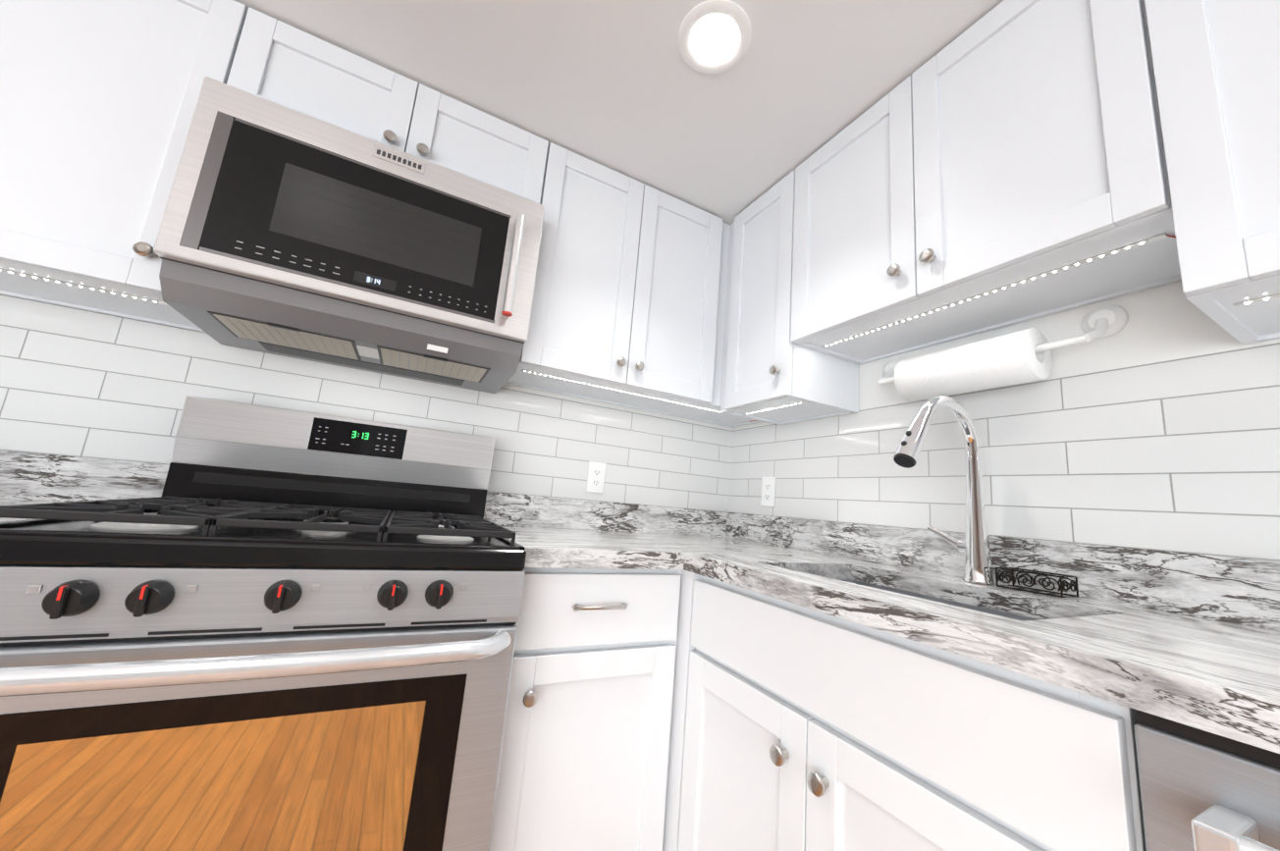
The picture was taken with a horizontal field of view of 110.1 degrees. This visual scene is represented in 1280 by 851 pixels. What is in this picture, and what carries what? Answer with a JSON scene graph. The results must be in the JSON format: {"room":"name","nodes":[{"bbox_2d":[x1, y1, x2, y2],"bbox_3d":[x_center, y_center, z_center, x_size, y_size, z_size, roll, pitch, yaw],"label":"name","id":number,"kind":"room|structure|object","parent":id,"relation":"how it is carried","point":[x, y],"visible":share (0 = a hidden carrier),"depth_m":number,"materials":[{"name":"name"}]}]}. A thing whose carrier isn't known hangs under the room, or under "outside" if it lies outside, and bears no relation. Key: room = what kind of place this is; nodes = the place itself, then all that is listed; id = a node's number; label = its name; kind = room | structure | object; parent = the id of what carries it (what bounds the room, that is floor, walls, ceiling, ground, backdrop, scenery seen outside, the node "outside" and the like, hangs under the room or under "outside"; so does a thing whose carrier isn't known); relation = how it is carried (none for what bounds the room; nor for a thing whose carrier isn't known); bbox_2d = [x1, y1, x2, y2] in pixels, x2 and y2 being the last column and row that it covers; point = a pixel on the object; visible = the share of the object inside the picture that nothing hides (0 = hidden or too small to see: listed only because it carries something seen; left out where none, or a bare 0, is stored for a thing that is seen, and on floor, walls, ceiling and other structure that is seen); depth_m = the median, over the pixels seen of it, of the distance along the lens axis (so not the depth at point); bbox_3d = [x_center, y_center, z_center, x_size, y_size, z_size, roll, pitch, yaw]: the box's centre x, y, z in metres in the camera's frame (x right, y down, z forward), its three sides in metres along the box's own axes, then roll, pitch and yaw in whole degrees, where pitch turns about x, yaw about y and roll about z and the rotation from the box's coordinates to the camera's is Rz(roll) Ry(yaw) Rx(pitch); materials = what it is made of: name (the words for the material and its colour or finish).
{"room":"kitchen","nodes":[
{"label":"kitchen","id":0,"kind":"room"},
{"bbox_2d":[0,294,732,650],"bbox_3d":[-1.519,0.011,1.116,4.520,2.160,0.120,10,-11,-26],"label":"wall","id":1,"kind":"structure","parent":0,"point":[82,383],"depth_m":1.32,"materials":[{"name":"tile"}]},
{"bbox_2d":[0,0,247,332],"bbox_3d":[-1.471,-0.718,0.966,0.908,0.763,0.349,10,-11,-26],"label":"upper cabinet","id":2,"kind":"object","parent":1,"relation":"attached to","point":[98,100],"visible":0.77,"depth_m":0.96,"materials":[{"name":"white paint"}]},
{"bbox_2d":[226,6,548,203],"bbox_3d":[-0.710,-0.823,1.379,0.766,0.287,0.349,10,-11,-26],"label":"upper cabinet","id":3,"kind":"object","parent":1,"relation":"attached to","point":[282,63],"visible":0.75,"depth_m":1.22,"materials":[{"name":"white paint"}]},
{"bbox_2d":[153,76,544,393],"bbox_3d":[-0.715,-0.436,1.255,0.758,0.498,0.472,10,-11,-26],"label":"microwave","id":4,"kind":"object","parent":3,"relation":"attached to","point":[284,231],"visible":1,"depth_m":1.07,"materials":[{"name":"grey metal"}]},
{"bbox_2d":[586,461,606,493],"bbox_3d":[-0.169,0.200,1.726,0.072,0.118,0.008,10,-11,-26],"label":"electrical outlet","id":5,"kind":"object","parent":1,"relation":"attached to","point":[596,477],"visible":1,"depth_m":1.72,"materials":[{"name":"white plastic"}]},
{"bbox_2d":[505,142,764,426],"bbox_3d":[0.073,-0.458,1.743,1.048,0.745,0.349,10,-11,-26],"label":"upper cabinet","id":6,"kind":"object","parent":1,"relation":"attached to","point":[628,302],"visible":0.85,"depth_m":1.53,"materials":[{"name":"white paint"}]},
{"bbox_2d":[234,0,1003,224],"bbox_3d":[-0.434,-1.356,-0.706,4.640,0.080,4.640,10,-11,-26],"label":"ceiling","id":7,"kind":"structure","parent":0,"point":[622,86],"depth_m":1.19,"materials":[{"name":"white paint"}]},
{"bbox_2d":[678,0,750,74],"bbox_3d":[0.182,-0.943,1.093,0.176,0.007,0.176,10,-11,-26],"label":"recessed light","id":8,"kind":"object","parent":7,"relation":"in","point":[714,36],"visible":1,"depth_m":1.08,"materials":[{"name":"white plastic"}]},
{"bbox_2d":[728,280,1279,561],"bbox_3d":[1.467,0.091,0.104,0.120,2.160,4.400,10,-11,-26],"label":"wall","id":9,"kind":"structure","parent":0,"point":[1153,423],"depth_m":0.97,"materials":[{"name":"tile"}]},
{"bbox_2d":[760,477,775,506],"bbox_3d":[0.514,0.265,1.794,0.008,0.118,0.072,10,-11,-26],"label":"electrical outlet","id":10,"kind":"object","parent":9,"relation":"attached to","point":[768,490],"visible":1,"depth_m":1.79,"materials":[{"name":"white plastic"}]},
{"bbox_2d":[719,169,858,425],"bbox_3d":[0.523,-0.427,1.627,0.349,0.769,0.353,10,-11,-26],"label":"upper cabinet","id":11,"kind":"object","parent":9,"relation":"attached to","point":[772,373],"visible":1,"depth_m":1.51,"materials":[{"name":"white paint"}]},
{"bbox_2d":[790,0,1181,364],"bbox_3d":[0.790,-0.573,1.145,0.349,0.604,0.770,10,-11,-26],"label":"upper cabinet","id":12,"kind":"object","parent":9,"relation":"attached to","point":[1001,164],"visible":1,"depth_m":0.96,"materials":[{"name":"white paint"}]},
{"bbox_2d":[878,304,1127,401],"bbox_3d":[0.840,-0.165,1.148,0.136,0.164,0.549,10,-11,-26],"label":"paper towel holder","id":13,"kind":"object","parent":9,"relation":"attached to","point":[1017,357],"visible":1,"depth_m":1.05,"materials":[{"name":"white paper"}]},
{"bbox_2d":[1144,0,1279,344],"bbox_3d":[1.103,-0.576,0.552,0.322,0.747,0.559,10,-11,-26],"label":"upper cabinet","id":14,"kind":"object","parent":9,"relation":"attached to","point":[1216,66],"visible":1,"depth_m":0.64,"materials":[{"name":"white paint"}]},
{"bbox_3d":[-0.623,0.833,-1.089,4.640,0.060,4.640,10,-11,-26],"label":"floor","id":15,"kind":"structure","parent":0,"visible":0},
{"bbox_2d":[0,395,526,850],"bbox_3d":[-0.725,0.537,0.938,0.762,1.200,0.763,10,-11,-26],"label":"range","id":16,"kind":"object","parent":15,"relation":"on","point":[254,627],"visible":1,"depth_m":0.71,"materials":[{"name":"grey metal"}]},
{"bbox_2d":[489,567,699,850],"bbox_3d":[-0.233,0.799,1.242,0.446,0.874,0.658,10,-11,-26],"label":"base cabinet","id":17,"kind":"object","parent":15,"relation":"on","point":[593,750],"visible":0.81,"depth_m":1.01,"materials":[{"name":"white paint"}]},
{"bbox_2d":[677,575,1146,850],"bbox_3d":[0.535,0.795,0.841,0.648,0.874,0.759,10,-11,-26],"label":"base cabinet","id":18,"kind":"object","parent":15,"relation":"on","point":[808,729],"visible":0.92,"depth_m":0.66,"materials":[{"name":"white paint"}]},
{"bbox_2d":[1134,709,1279,850],"bbox_3d":[0.823,0.715,0.227,0.656,0.868,0.592,10,-11,-26],"label":"dishwasher","id":19,"kind":"object","parent":15,"relation":"on","point":[1201,790],"visible":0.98,"depth_m":0.40,"materials":[{"name":"grey metal"}]},
{"bbox_3d":[-1.513,0.576,0.599,0.906,0.874,0.658,10,-11,-26],"label":"base cabinet","id":20,"kind":"object","parent":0,"visible":0},
{"bbox_2d":[0,450,169,522],"bbox_3d":[-1.481,0.073,0.690,0.928,0.149,0.645,10,-11,-26],"label":"countertop","id":21,"kind":"structure","parent":20,"relation":"on","point":[26,478],"depth_m":1.08,"materials":[{"name":"stone"}]},
{"bbox_2d":[483,491,683,569],"bbox_3d":[-0.215,0.293,1.326,0.403,0.149,0.645,10,-11,-26],"label":"countertop","id":22,"kind":"structure","parent":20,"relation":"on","point":[554,532],"depth_m":1.52,"materials":[{"name":"stone"}]},
{"bbox_2d":[679,508,1279,753],"bbox_3d":[0.736,0.254,0.635,0.645,0.149,2.748,10,-11,-26],"label":"countertop","id":23,"kind":"structure","parent":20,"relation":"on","point":[1186,639],"depth_m":0.76,"materials":[{"name":"stone"}]},
{"bbox_2d":[837,579,1039,621],"bbox_3d":[0.535,0.464,0.888,0.391,0.208,0.581,10,-11,-26],"label":"sink","id":24,"kind":"object","parent":23,"relation":"in","point":[991,612],"visible":0.02,"depth_m":1.00,"materials":[{"name":"metal"}]},
{"bbox_2d":[893,395,995,585],"bbox_3d":[0.664,0.139,1.036,0.316,0.420,0.133,10,-11,-26],"label":"faucet","id":25,"kind":"object","parent":23,"relation":"on","point":[973,546],"visible":1,"depth_m":1.03,"materials":[{"name":"silver metal"}]},
{"bbox_2d":[995,567,1078,597],"bbox_3d":[0.838,0.331,0.947,0.073,0.042,0.113,10,-11,-26],"label":"soap holder","id":26,"kind":"object","parent":23,"relation":"on","point":[1062,585],"visible":0.98,"depth_m":0.94,"materials":[{"name":"black metal"}]}
]}

